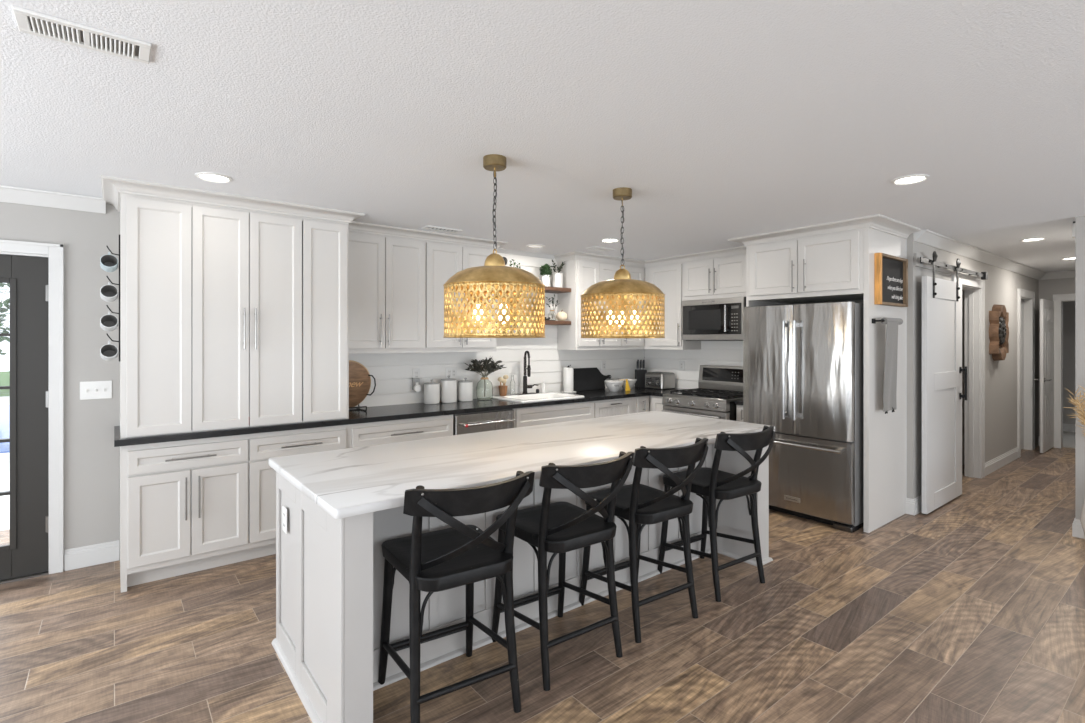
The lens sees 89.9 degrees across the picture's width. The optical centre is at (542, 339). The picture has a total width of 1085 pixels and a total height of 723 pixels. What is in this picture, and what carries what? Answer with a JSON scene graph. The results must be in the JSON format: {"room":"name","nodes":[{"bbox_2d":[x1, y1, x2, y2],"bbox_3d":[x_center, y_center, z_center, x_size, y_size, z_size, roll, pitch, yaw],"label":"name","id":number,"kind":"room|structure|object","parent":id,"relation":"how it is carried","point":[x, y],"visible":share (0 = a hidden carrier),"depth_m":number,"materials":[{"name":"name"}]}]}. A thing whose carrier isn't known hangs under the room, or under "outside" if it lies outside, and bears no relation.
{"room":"kitchen","nodes":[
{"label":"kitchen","id":0,"kind":"room"},
{"bbox_2d":[0,202,119,559],"bbox_3d":[-2.122,0.280,4.402,8.920,2.440,0.140,0,0,-38],"label":"wall","id":1,"kind":"structure","parent":0,"point":[91,458],"depth_m":3.60,"materials":[{"name":"grey paint"}]},
{"bbox_2d":[0,239,63,583],"bbox_3d":[-3.564,0.442,3.235,1.074,2.117,0.187,0,0,-38],"label":"door","id":2,"kind":"structure","parent":1,"relation":"in","point":[34,271],"depth_m":3.46,"materials":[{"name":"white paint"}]},
{"bbox_2d":[0,185,105,213],"bbox_3d":[-4.194,-0.895,2.617,3.255,0.086,0.095,0,0,-38],"label":"trim","id":3,"kind":"structure","parent":1,"relation":"attached to","point":[8,194],"depth_m":3.46,"materials":[{"name":"white paint"}]},
{"bbox_2d":[64,540,118,570],"bbox_3d":[-2.995,1.433,3.614,0.283,0.135,0.016,0,0,-38],"label":"baseboard","id":4,"kind":"structure","parent":1,"relation":"attached to","point":[85,556],"depth_m":3.60,"materials":[{"name":"white paint"}]},
{"bbox_2d":[80,381,111,399],"bbox_3d":[-2.979,0.335,3.624,0.166,0.120,0.018,0,0,-38],"label":"light switch","id":5,"kind":"object","parent":1,"relation":"attached to","point":[88,389],"visible":1,"depth_m":3.62,"materials":[{"name":"white plastic"}]},
{"bbox_2d":[349,231,424,353],"bbox_3d":[-1.408,-0.395,4.625,0.765,1.010,0.357,0,0,-38],"label":"upper cabinet","id":6,"kind":"object","parent":1,"relation":"attached to","point":[387,273],"visible":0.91,"depth_m":4.53,"materials":[{"name":"grey paint"}]},
{"bbox_2d":[412,378,420,391],"bbox_3d":[-1.158,0.415,4.997,0.072,0.131,0.063,0,0,-38],"label":"plug","id":7,"kind":"object","parent":1,"relation":"attached to","point":[416,387],"visible":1,"depth_m":4.98,"materials":[{"name":"white plastic"}]},
{"bbox_2d":[446,367,456,378],"bbox_3d":[-0.882,0.322,5.261,0.118,0.118,0.010,0,0,-38],"label":"wall outlet","id":8,"kind":"object","parent":1,"relation":"attached to","point":[450,371],"visible":0.84,"depth_m":5.26,"materials":[{"name":"white plastic"}]},
{"bbox_2d":[425,240,495,352],"bbox_3d":[-0.814,-0.395,5.094,0.749,1.010,0.357,0,0,-38],"label":"upper cabinet","id":9,"kind":"object","parent":1,"relation":"attached to","point":[442,260],"visible":0.57,"depth_m":4.87,"materials":[{"name":"grey paint"}]},
{"bbox_2d":[349,221,507,249],"bbox_3d":[-1.075,-0.907,4.872,1.594,0.066,0.382,0,0,-38],"label":"trim","id":10,"kind":"structure","parent":9,"relation":"attached to","point":[354,226],"depth_m":4.70,"materials":[{"name":"grey paint"}]},
{"bbox_2d":[349,253,643,406],"bbox_3d":[-0.253,-0.166,5.775,4.004,1.549,0.018,0,0,-38],"label":"backsplash","id":11,"kind":"structure","parent":1,"relation":"attached to","point":[392,373],"depth_m":5.69,"materials":[{"name":"white tile"}]},
{"bbox_2d":[497,248,554,258],"bbox_3d":[-0.211,-0.920,5.775,0.880,0.040,0.034,0,0,-38],"label":"trim","id":12,"kind":"structure","parent":1,"relation":"attached to","point":[505,251],"depth_m":5.79,"materials":[{"name":"white paint"}]},
{"bbox_2d":[496,320,570,324],"bbox_3d":[-0.157,-0.184,5.685,1.005,0.042,0.242,0,0,-38],"label":"shelf","id":13,"kind":"object","parent":1,"relation":"attached to","point":[547,322],"visible":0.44,"depth_m":5.77,"materials":[{"name":"brown wood"}]},
{"bbox_2d":[546,294,557,320],"bbox_3d":[0.109,-0.351,5.871,0.150,0.291,0.096,0,0,-38],"label":"bud vase","id":14,"kind":"object","parent":13,"relation":"on","point":[552,314],"visible":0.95,"depth_m":5.85,"materials":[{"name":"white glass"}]},
{"bbox_2d":[545,286,570,293],"bbox_3d":[-0.157,-0.541,5.685,1.005,0.042,0.242,0,0,-38],"label":"shelf","id":15,"kind":"object","parent":1,"relation":"attached to","point":[556,290],"visible":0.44,"depth_m":5.82,"materials":[{"name":"brown wood"}]},
{"bbox_2d":[540,264,551,286],"bbox_3d":[0.038,-0.692,5.831,0.165,0.261,0.159,0,0,-38],"label":"boxwood","id":16,"kind":"object","parent":15,"relation":"on","point":[546,273],"visible":0.98,"depth_m":5.79,"materials":[{"name":"white ceramic"}]},
{"bbox_2d":[551,259,564,287],"bbox_3d":[0.173,-0.724,5.937,0.181,0.323,0.116,0,0,-38],"label":"potted plant","id":17,"kind":"object","parent":15,"relation":"on","point":[557,278],"visible":0.96,"depth_m":5.89,"materials":[{"name":"white ceramic"}]},
{"bbox_2d":[557,259,620,349],"bbox_3d":[0.550,-0.395,6.169,0.695,1.010,0.357,0,0,-38],"label":"upper cabinet","id":18,"kind":"object","parent":1,"relation":"attached to","point":[579,275],"visible":0.52,"depth_m":5.96,"materials":[{"name":"grey paint"}]},
{"bbox_2d":[620,265,643,348],"bbox_3d":[0.987,-0.395,6.514,0.418,1.010,0.357,0,0,-38],"label":"upper cabinet","id":19,"kind":"object","parent":1,"relation":"attached to","point":[637,273],"visible":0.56,"depth_m":6.42,"materials":[{"name":"grey paint"}]},
{"bbox_2d":[554,246,745,267],"bbox_3d":[1.161,-0.907,5.670,1.196,0.066,1.898,0,0,-38],"label":"trim","id":20,"kind":"structure","parent":1,"relation":"attached to","point":[742,249],"depth_m":5.99,"materials":[{"name":"grey paint"}]},
{"bbox_2d":[0,0,1084,272],"bbox_3d":[3.449,-0.990,4.185,17.400,0.100,9.700,0,0,-38],"label":"ceiling","id":21,"kind":"structure","parent":0,"point":[723,120],"depth_m":2.24,"materials":[{"name":"white paint"}]},
{"bbox_2d":[12,6,150,63],"bbox_3d":[-1.408,-0.934,1.678,0.317,0.012,0.144,0,0,-38],"label":"ceiling vent","id":22,"kind":"object","parent":21,"relation":"in","point":[28,21],"visible":1,"depth_m":1.66,"materials":[{"name":"white plastic"}]},
{"bbox_2d":[195,172,231,182],"bbox_3d":[-1.894,-0.935,3.132,0.184,0.010,0.184,0,0,-38],"label":"recessed light","id":23,"kind":"object","parent":21,"relation":"in","point":[208,176],"visible":1,"depth_m":3.12,"materials":[{"name":"white plastic"}]},
{"bbox_2d":[200,175,227,180],"bbox_3d":[-1.894,-0.936,3.132,0.142,0.002,0.142,0,0,-38],"label":"diffuser","id":24,"kind":"object","parent":23,"relation":"attached to","point":[204,177],"depth_m":3.13,"materials":[{"name":"white plastic"}]},
{"bbox_2d":[422,225,462,232],"bbox_3d":[-0.846,-0.934,4.593,0.320,0.012,0.120,0,0,-38],"label":"ceiling vent","id":25,"kind":"object","parent":21,"relation":"in","point":[428,227],"visible":1,"depth_m":4.57,"materials":[{"name":"white plastic"}]},
{"bbox_2d":[443,154,544,337],"bbox_3d":[-0.247,-0.476,2.806,0.524,0.928,0.524,0,0,26],"label":"pendant light","id":26,"kind":"object","parent":21,"relation":"hanging from","point":[496,278],"visible":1,"depth_m":2.61,"materials":[{"name":"gold metal"}]},
{"bbox_2d":[580,187,664,337],"bbox_3d":[0.500,-0.476,3.403,0.524,0.928,0.524,0,0,-22],"label":"pendant light","id":27,"kind":"object","parent":21,"relation":"hanging from","point":[622,289],"visible":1,"depth_m":3.21,"materials":[{"name":"gold metal"}]},
{"bbox_2d":[891,174,928,184],"bbox_3d":[2.145,-0.935,3.171,0.184,0.010,0.184,0,0,-38],"label":"recessed light","id":28,"kind":"object","parent":21,"relation":"in","point":[909,179],"visible":1,"depth_m":3.16,"materials":[{"name":"white plastic"}]},
{"bbox_2d":[896,177,924,182],"bbox_3d":[2.145,-0.936,3.171,0.142,0.002,0.142,0,0,-38],"label":"diffuser","id":29,"kind":"object","parent":28,"relation":"attached to","point":[900,179],"depth_m":3.16,"materials":[{"name":"white plastic"}]},
{"bbox_2d":[0,446,1084,722],"bbox_3d":[3.449,1.525,4.185,17.400,0.050,9.700,0,0,-38],"label":"floor","id":30,"kind":"structure","parent":0,"point":[971,608],"depth_m":2.69,"materials":[{"name":"brown wood"}]},
{"bbox_2d":[120,434,248,592],"bbox_3d":[-2.411,1.062,3.653,0.678,0.876,0.673,0,0,-38],"label":"base cabinet","id":31,"kind":"object","parent":30,"relation":"on","point":[184,504],"visible":1,"depth_m":3.40,"materials":[{"name":"grey paint"}]},
{"bbox_2d":[247,425,348,559],"bbox_3d":[-1.883,1.062,4.069,0.668,0.876,0.673,0,0,-38],"label":"base cabinet","id":32,"kind":"object","parent":30,"relation":"on","point":[262,446],"visible":0.39,"depth_m":3.72,"materials":[{"name":"grey paint"}]},
{"bbox_2d":[349,415,452,447],"bbox_3d":[-1.276,1.062,4.548,0.880,0.876,0.673,0,0,-38],"label":"base cabinet","id":33,"kind":"object","parent":30,"relation":"on","point":[392,431],"visible":0.26,"depth_m":4.28,"materials":[{"name":"grey paint"}]},
{"bbox_2d":[378,471,534,722],"bbox_3d":[-0.375,1.014,2.234,0.535,0.977,0.594,0,0,-32],"label":"bar stool","id":34,"kind":"object","parent":30,"relation":"on","point":[461,554],"visible":1,"depth_m":2.09,"materials":[{"name":"black wood"}]},
{"bbox_2d":[453,409,514,434],"bbox_3d":[-0.665,1.065,4.984,0.605,0.870,0.669,0,0,-38],"label":"dishwasher","id":35,"kind":"object","parent":30,"relation":"on","point":[475,422],"visible":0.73,"depth_m":4.75,"materials":[{"name":"grey metal"}]},
{"bbox_2d":[272,444,772,722],"bbox_3d":[0.115,1.060,3.189,2.910,0.880,1.005,0,0,-38],"label":"kitchen island","id":36,"kind":"object","parent":30,"relation":"on","point":[330,570],"visible":0.5,"depth_m":2.48,"materials":[{"name":"grey paint"}]},
{"bbox_2d":[282,506,286,533],"bbox_3d":[-1.209,0.843,2.546,0.005,0.115,0.075,0,0,-38],"label":"outlet","id":37,"kind":"object","parent":36,"relation":"attached to","point":[284,509],"depth_m":2.54,"materials":[{"name":"white plastic"}]},
{"bbox_2d":[269,411,774,518],"bbox_3d":[0.112,0.603,3.191,2.932,0.034,1.048,0,0,-38],"label":"island countertop","id":38,"kind":"structure","parent":36,"relation":"on","point":[347,482],"depth_m":2.73,"materials":[{"name":"white stone"}]},
{"bbox_2d":[512,401,593,427],"bbox_3d":[-0.046,1.062,5.518,1.012,0.876,0.673,0,0,-38],"label":"base cabinet","id":39,"kind":"object","parent":30,"relation":"on","point":[539,415],"visible":0.12,"depth_m":5.25,"materials":[{"name":"grey paint"}]},
{"bbox_2d":[114,386,686,446],"bbox_3d":[-0.511,0.605,4.977,5.362,0.038,0.952,0,0,-38],"label":"countertop","id":40,"kind":"structure","parent":39,"relation":"on","point":[414,410],"depth_m":4.51,"materials":[{"name":"black stone"}]},
{"bbox_2d":[101,175,364,438],"bbox_3d":[-2.139,-0.177,3.846,1.525,1.526,0.708,0,0,-38],"label":"cabinet","id":41,"kind":"object","parent":40,"relation":"on","point":[234,309],"visible":0.99,"depth_m":3.55,"materials":[{"name":"grey paint"}]},
{"bbox_2d":[106,235,119,361],"bbox_3d":[-2.663,-0.262,3.369,0.025,0.791,0.074,0,0,41],"label":"mug rack","id":42,"kind":"object","parent":41,"relation":"attached to","point":[119,235],"visible":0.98,"depth_m":3.38,"materials":[{"name":"black metal"}]},
{"bbox_2d":[100,252,117,271],"bbox_3d":[-2.640,-0.477,3.309,0.086,0.125,0.110,0,0,-38],"label":"mug","id":43,"kind":"object","parent":42,"relation":"hanging from","point":[108,263],"visible":1,"depth_m":3.31,"materials":[{"name":"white ceramic"}]},
{"bbox_2d":[100,282,117,301],"bbox_3d":[-2.640,-0.294,3.309,0.086,0.125,0.110,0,0,-38],"label":"mug","id":44,"kind":"object","parent":42,"relation":"hanging from","point":[108,293],"visible":1,"depth_m":3.31,"materials":[{"name":"ceramic"}]},
{"bbox_2d":[100,311,117,330],"bbox_3d":[-2.640,-0.114,3.309,0.086,0.125,0.110,0,0,-38],"label":"mug","id":45,"kind":"object","parent":42,"relation":"hanging from","point":[108,322],"visible":1,"depth_m":3.31,"materials":[{"name":"ceramic"}]},
{"bbox_2d":[100,341,117,360],"bbox_3d":[-2.640,0.066,3.309,0.086,0.125,0.110,0,0,-38],"label":"mug","id":46,"kind":"object","parent":42,"relation":"hanging from","point":[108,352],"visible":1,"depth_m":3.31,"materials":[{"name":"ceramic"}]},
{"bbox_2d":[349,360,375,410],"bbox_3d":[-1.621,0.375,4.458,0.486,0.422,0.260,0,0,-38],"label":"round wooden tray","id":47,"kind":"object","parent":40,"relation":"on","point":[359,376],"visible":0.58,"depth_m":4.51,"materials":[{"name":"brown wood"}]},
{"bbox_2d":[424,379,439,403],"bbox_3d":[-1.021,0.474,5.009,0.144,0.224,0.144,0,0,-38],"label":"canister","id":48,"kind":"object","parent":40,"relation":"on","point":[431,389],"visible":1,"depth_m":4.95,"materials":[{"name":"white ceramic"}]},
{"bbox_2d":[441,376,456,402],"bbox_3d":[-0.884,0.460,5.117,0.152,0.251,0.152,0,0,-38],"label":"canister","id":49,"kind":"object","parent":40,"relation":"on","point":[448,385],"visible":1,"depth_m":5.05,"materials":[{"name":"white ceramic"}]},
{"bbox_2d":[458,378,472,401],"bbox_3d":[-0.742,0.474,5.229,0.144,0.224,0.144,0,0,-38],"label":"canister","id":50,"kind":"object","parent":40,"relation":"on","point":[465,387],"visible":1,"depth_m":5.17,"materials":[{"name":"white ceramic"}]},
{"bbox_2d":[465,357,506,399],"bbox_3d":[-0.569,0.368,5.317,0.407,0.434,0.277,0,0,-38],"label":"glass vase","id":51,"kind":"object","parent":40,"relation":"on","point":[484,389],"visible":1,"depth_m":5.28,"materials":[{"name":"white"}]},
{"bbox_2d":[515,351,537,394],"bbox_3d":[-0.140,0.339,5.670,0.251,0.458,0.187,0,0,-39],"label":"faucet","id":52,"kind":"object","parent":40,"relation":"on","point":[528,369],"visible":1,"depth_m":5.69,"materials":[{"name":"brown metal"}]},
{"bbox_2d":[493,392,584,402],"bbox_3d":[-0.048,0.664,5.527,0.800,0.192,0.570,0,0,-38],"label":"sink","id":53,"kind":"object","parent":40,"relation":"in","point":[547,396],"visible":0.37,"depth_m":5.56,"materials":[{"name":"white ceramic"}]},
{"bbox_2d":[498,375,507,395],"bbox_3d":[-0.406,0.462,5.538,0.122,0.212,0.094,0,0,-38],"label":"crock","id":54,"kind":"object","parent":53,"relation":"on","point":[502,388],"visible":1,"depth_m":5.51,"materials":[{"name":"brown ceramic"}]},
{"bbox_2d":[498,385,507,395],"bbox_3d":[-0.403,0.518,5.541,0.094,0.100,0.094,0,0,-38],"label":"pot","id":55,"kind":"object","parent":54,"relation":"on","point":[502,388],"depth_m":5.51,"materials":[{"name":"orange ceramic"}]},
{"bbox_2d":[561,365,575,392],"bbox_3d":[0.290,0.431,6.068,0.130,0.309,0.120,0,0,-38],"label":"paper towel holder","id":56,"kind":"object","parent":40,"relation":"on","point":[568,372],"visible":1,"depth_m":6.02,"materials":[{"name":"white paper"}]},
{"bbox_2d":[574,368,610,390],"bbox_3d":[0.585,0.457,6.380,0.622,0.261,0.058,0,0,-38],"label":"cutting board","id":57,"kind":"object","parent":40,"relation":"on","point":[585,379],"visible":0.9,"depth_m":6.33,"materials":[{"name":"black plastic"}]},
{"bbox_2d":[604,380,623,391],"bbox_3d":[0.819,0.527,6.212,0.225,0.118,0.225,0,0,-38],"label":"mixing bowl","id":58,"kind":"object","parent":40,"relation":"on","point":[612,385],"visible":1,"depth_m":6.15,"materials":[{"name":"white ceramic"}]},
{"bbox_2d":[635,360,646,386],"bbox_3d":[1.229,0.416,6.790,0.130,0.340,0.120,0,0,0],"label":"knife block","id":59,"kind":"object","parent":40,"relation":"on","point":[640,373],"visible":0.97,"depth_m":6.73,"materials":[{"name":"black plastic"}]},
{"bbox_2d":[645,372,674,389],"bbox_3d":[1.410,0.488,6.547,0.277,0.196,0.285,0,0,-38],"label":"toaster","id":60,"kind":"object","parent":40,"relation":"on","point":[653,380],"visible":1,"depth_m":6.45,"materials":[{"name":"silver metal"}]},
{"bbox_2d":[491,451,633,690],"bbox_3d":[0.089,1.014,2.600,0.535,0.977,0.594,0,0,-35],"label":"bar stool","id":61,"kind":"object","parent":30,"relation":"on","point":[561,527],"visible":0.94,"depth_m":2.44,"materials":[{"name":"black wood"}]},
{"bbox_2d":[593,397,633,417],"bbox_3d":[0.592,1.062,6.021,0.613,0.876,0.673,0,0,-38],"label":"base cabinet","id":62,"kind":"object","parent":30,"relation":"on","point":[612,407],"visible":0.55,"depth_m":5.77,"materials":[{"name":"grey paint"}]},
{"bbox_2d":[634,396,648,412],"bbox_3d":[0.935,1.062,6.292,0.260,0.876,0.673,0,0,-38],"label":"base cabinet","id":63,"kind":"object","parent":30,"relation":"on","point":[641,404],"visible":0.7,"depth_m":6.04,"materials":[{"name":"grey paint"}]},
{"bbox_2d":[579,438,707,642],"bbox_3d":[0.551,1.014,2.964,0.535,0.977,0.594,0,0,-34],"label":"bar stool","id":64,"kind":"object","parent":30,"relation":"on","point":[637,503],"visible":0.96,"depth_m":2.79,"materials":[{"name":"black wood"}]},
{"bbox_2d":[650,396,662,410],"bbox_3d":[1.550,1.062,6.205,0.640,0.876,0.325,0,0,-38],"label":"base cabinet","id":65,"kind":"object","parent":30,"relation":"on","point":[655,401],"visible":0.14,"depth_m":6.06,"materials":[{"name":"grey paint"}]},
{"bbox_2d":[662,365,742,420],"bbox_3d":[1.786,0.892,5.689,0.828,1.215,0.762,0,0,-38],"label":"gas range","id":66,"kind":"object","parent":30,"relation":"on","point":[716,394],"visible":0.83,"depth_m":5.64,"materials":[{"name":"silver metal"}]},
{"bbox_2d":[663,393,742,401],"bbox_3d":[1.758,0.584,5.667,0.620,0.023,0.762,0,0,-38],"label":"cooktop","id":67,"kind":"object","parent":66,"relation":"in","point":[688,397],"depth_m":5.46,"materials":[{"name":"silver"}]},
{"bbox_2d":[658,425,774,601],"bbox_3d":[1.086,1.014,3.386,0.535,0.977,0.594,0,0,-34],"label":"bar stool","id":68,"kind":"object","parent":30,"relation":"on","point":[712,483],"visible":0.93,"depth_m":3.23,"materials":[{"name":"black wood"}]},
{"bbox_2d":[736,405,742,421],"bbox_3d":[2.152,1.062,5.365,0.675,0.876,0.170,0,0,-38],"label":"base cabinet","id":69,"kind":"object","parent":30,"relation":"on","point":[739,408],"visible":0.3,"depth_m":5.21,"materials":[{"name":"grey paint"}]},
{"bbox_2d":[743,301,863,532],"bbox_3d":[2.376,0.600,4.768,0.882,1.800,0.919,0,0,-38],"label":"refrigerator","id":70,"kind":"object","parent":30,"relation":"on","point":[803,364],"visible":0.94,"depth_m":4.41,"materials":[{"name":"grey metal"}]},
{"bbox_2d":[728,214,920,306],"bbox_3d":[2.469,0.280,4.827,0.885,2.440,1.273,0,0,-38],"label":"upper cabinet","id":71,"kind":"object","parent":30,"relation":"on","point":[824,262],"visible":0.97,"depth_m":4.57,"materials":[{"name":"grey paint"}]},
{"bbox_2d":[864,227,906,532],"bbox_3d":[2.836,0.300,4.477,0.799,2.400,0.042,0,0,-38],"label":"end panel","id":72,"kind":"object","parent":30,"relation":"on","point":[885,435],"visible":0.77,"depth_m":4.36,"materials":[{"name":"grey paint"}]},
{"bbox_2d":[872,319,884,322],"bbox_3d":[2.761,-0.149,4.344,0.405,0.038,0.082,0,0,-38],"label":"hook rail","id":73,"kind":"object","parent":72,"relation":"attached to","point":[873,320],"visible":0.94,"depth_m":4.24,"materials":[{"name":"black metal"}]},
{"bbox_2d":[881,317,902,413],"bbox_3d":[2.784,0.201,4.325,0.330,0.755,0.052,0,0,-38],"label":"hand towel","id":74,"kind":"object","parent":73,"relation":"hanging from","point":[891,350],"visible":1,"depth_m":4.28,"materials":[{"name":"grey fabric"}]},
{"bbox_2d":[874,252,907,306],"bbox_3d":[2.859,-0.482,4.445,0.585,0.405,0.045,0,0,-38],"label":"framed sign","id":75,"kind":"object","parent":72,"relation":"attached to","point":[890,271],"visible":1,"depth_m":4.43,"materials":[{"name":"orange wood"}]},
{"bbox_2d":[1063,385,1084,534],"bbox_3d":[4.005,0.838,3.831,0.454,1.325,0.494,0,0,-38],"label":"pampas vase","id":76,"kind":"object","parent":30,"relation":"on","point":[1077,403],"visible":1,"depth_m":3.91,"materials":[{"name":"white ceramic"}]},
{"bbox_2d":[552,273,562,287],"bbox_3d":[0.163,-0.644,5.930,0.116,0.165,0.116,0,0,-38],"label":"pot","id":77,"kind":"object","parent":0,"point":[557,278],"depth_m":5.88,"materials":[{"name":"white ceramic"}]},
{"bbox_2d":[644,278,863,410],"bbox_3d":[2.260,0.280,5.935,0.140,2.440,2.880,0,0,-38],"label":"wall","id":78,"kind":"structure","parent":0,"point":[855,301],"depth_m":5.22,"materials":[{"name":"grey paint"}]},
{"bbox_2d":[645,262,700,349],"bbox_3d":[1.516,-0.395,6.415,0.397,1.010,0.560,0,0,-38],"label":"upper cabinet","id":79,"kind":"object","parent":78,"relation":"attached to","point":[668,278],"visible":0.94,"depth_m":6.23,"materials":[{"name":"grey paint"}]},
{"bbox_2d":[644,268,742,388],"bbox_3d":[1.904,-0.166,6.260,0.018,1.549,1.892,0,0,-38],"label":"backsplash","id":80,"kind":"structure","parent":78,"relation":"attached to","point":[724,353],"depth_m":6.42,"materials":[{"name":"white tile"}]},
{"bbox_2d":[683,254,745,300],"bbox_3d":[2.006,-0.670,5.795,0.397,0.460,1.016,0,0,-38],"label":"upper cabinet","id":81,"kind":"object","parent":78,"relation":"attached to","point":[720,277],"visible":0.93,"depth_m":5.75,"materials":[{"name":"grey paint"}]},
{"bbox_2d":[682,297,745,340],"bbox_3d":[1.918,-0.212,5.855,0.457,0.445,0.760,0,0,-38],"label":"microwave","id":82,"kind":"object","parent":81,"relation":"attached to","point":[719,319],"visible":0.87,"depth_m":5.72,"materials":[{"name":"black metal"}]},
{"bbox_2d":[962,290,964,464],"bbox_3d":[3.820,0.280,6.783,1.800,2.440,2.280,0,0,-38],"label":"wall","id":83,"kind":"structure","parent":0,"point":[963,291],"depth_m":6.51,"materials":[{"name":"grey paint"}]},
{"bbox_2d":[907,233,1038,498],"bbox_3d":[5.071,0.280,6.234,4.916,2.440,0.130,0,0,-38],"label":"wall","id":84,"kind":"structure","parent":0,"point":[1001,286],"depth_m":6.08,"materials":[{"name":"grey paint"}]},
{"bbox_2d":[906,498,914,514],"bbox_3d":[3.163,1.433,4.670,0.016,0.135,0.068,0,0,-38],"label":"baseboard","id":85,"kind":"structure","parent":84,"relation":"attached to","point":[910,503],"depth_m":4.66,"materials":[{"name":"white paint"}]},
{"bbox_2d":[914,495,921,514],"bbox_3d":[3.271,1.433,4.722,0.216,0.135,0.016,0,0,-38],"label":"baseboard","id":86,"kind":"structure","parent":84,"relation":"attached to","point":[918,500],"depth_m":4.71,"materials":[{"name":"white paint"}]},
{"bbox_2d":[914,253,979,280],"bbox_3d":[3.948,-0.690,5.253,1.895,0.110,0.020,0,0,-38],"label":"trim","id":87,"kind":"structure","parent":84,"relation":"attached to","point":[917,256],"depth_m":5.02,"materials":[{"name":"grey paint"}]},
{"bbox_2d":[920,251,987,513],"bbox_3d":[3.921,0.356,5.154,1.940,2.252,0.142,0,0,-38],"label":"barn door","id":88,"kind":"structure","parent":84,"relation":"in","point":[942,396],"depth_m":4.88,"materials":[{"name":"white paint"}]},
{"bbox_2d":[952,273,984,477],"bbox_3d":[4.374,0.422,5.669,1.050,2.155,0.154,0,0,-38],"label":"door frame","id":89,"kind":"structure","parent":84,"relation":"in","point":[974,289],"depth_m":5.92,"materials":[{"name":"white paint"}]},
{"bbox_2d":[914,229,1045,279],"bbox_3d":[5.148,-0.895,6.152,4.893,0.086,0.095,0,0,-38],"label":"trim","id":90,"kind":"structure","parent":84,"relation":"attached to","point":[927,237],"depth_m":5.55,"materials":[{"name":"white paint"}]},
{"bbox_2d":[989,304,1008,360],"bbox_3d":[5.250,-0.085,6.229,0.490,0.650,0.100,0,0,-38],"label":"carving","id":91,"kind":"object","parent":84,"relation":"attached to","point":[998,317],"visible":1,"depth_m":6.15,"materials":[{"name":"brown wood"}]},
{"bbox_2d":[999,317,1006,344],"bbox_3d":[5.250,-0.105,6.229,0.272,0.322,0.098,0,0,-38],"label":"flower","id":92,"kind":"object","parent":91,"relation":"on","point":[1002,320],"depth_m":6.18,"materials":[{"name":"plant"}]},
{"bbox_2d":[985,447,1018,475],"bbox_3d":[5.442,1.433,6.434,1.575,0.135,0.016,0,0,-38],"label":"baseboard","id":93,"kind":"structure","parent":84,"relation":"attached to","point":[1002,460],"depth_m":6.40,"materials":[{"name":"white paint"}]},
{"bbox_2d":[1017,288,1034,457],"bbox_3d":[6.364,0.420,7.239,0.860,2.160,0.154,0,0,-38],"label":"door","id":94,"kind":"structure","parent":84,"relation":"in","point":[1025,298],"depth_m":7.41,"materials":[{"name":"white paint"}]},
{"bbox_2d":[1039,278,1074,435],"bbox_3d":[7.385,0.280,7.366,0.120,2.440,1.220,0,0,-38],"label":"wall","id":95,"kind":"structure","parent":0,"point":[1048,287],"depth_m":7.60,"materials":[{"name":"grey paint"}]},
{"bbox_2d":[1034,293,1074,452],"bbox_3d":[7.141,0.432,7.099,0.833,2.133,0.953,0,0,-38],"label":"door","id":96,"kind":"structure","parent":95,"relation":"in","point":[1051,312],"depth_m":7.46,"materials":[{"name":"white paint"}]},
{"bbox_2d":[1040,271,1074,279],"bbox_3d":[7.299,-0.895,7.301,0.095,0.086,0.955,0,0,-38],"label":"trim","id":97,"kind":"structure","parent":95,"relation":"attached to","point":[1065,274],"depth_m":7.50,"materials":[{"name":"white paint"}]},
{"bbox_2d":[1063,431,1074,448],"bbox_3d":[8.982,1.494,8.167,3.380,0.012,2.900,0,0,-38],"label":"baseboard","id":98,"kind":"structure","parent":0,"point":[1068,437],"depth_m":8.12,"materials":[{"name":"white wood"}]},
{"bbox_2d":[1063,301,1074,423],"bbox_3d":[9.021,0.280,8.198,3.480,2.440,3.100,0,0,-38],"label":"wall","id":99,"kind":"structure","parent":0,"point":[1068,307],"depth_m":8.84,"materials":[{"name":"grey paint"}]},
{"bbox_2d":[1075,216,1084,519],"bbox_3d":[5.939,0.280,5.534,4.660,2.440,0.135,0,0,-38],"label":"wall","id":100,"kind":"structure","parent":0,"point":[1080,220],"depth_m":4.13,"materials":[{"name":"grey paint"}]},
{"bbox_2d":[1075,519,1084,538],"bbox_3d":[4.105,1.433,4.084,0.016,0.135,0.140,0,0,-38],"label":"baseboard","id":101,"kind":"structure","parent":100,"relation":"attached to","point":[1079,532],"depth_m":4.12,"materials":[{"name":"white paint"}]},
{"label":"outside","id":102,"kind":"structure","parent":0,"visible":0},
{"bbox_2d":[0,371,9,396],"bbox_3d":[-21.310,1.675,12.486,42.000,0.050,34.000,0,0,-38],"label":"lawn","id":103,"kind":"structure","parent":102,"point":[4,375],"depth_m":21.08,"materials":[{"name":"green plant"}]},
{"bbox_2d":[0,283,9,354],"bbox_3d":[-16.439,-1.054,14.928,4.821,5.415,4.802,0,0,-38],"label":"tree","id":104,"kind":"object","parent":103,"relation":"on","point":[6,302],"visible":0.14,"depth_m":15.83,"materials":[{"name":"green plant"}]},
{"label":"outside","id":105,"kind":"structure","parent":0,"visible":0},
{"bbox_2d":[0,396,9,529],"bbox_3d":[-9.571,1.605,8.906,10.000,0.090,16.160,0,0,-38],"label":"floor","id":106,"kind":"structure","parent":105,"point":[5,400],"depth_m":5.86,"materials":[{"name":"concrete"}]},
{"bbox_2d":[0,405,9,452],"bbox_3d":[-10.395,1.552,9.950,8.000,0.015,7.500,0,0,-38],"label":"swimming pool","id":107,"kind":"object","parent":106,"relation":"on","point":[4,409],"visible":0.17,"depth_m":9.64,"materials":[{"name":"liquid"}]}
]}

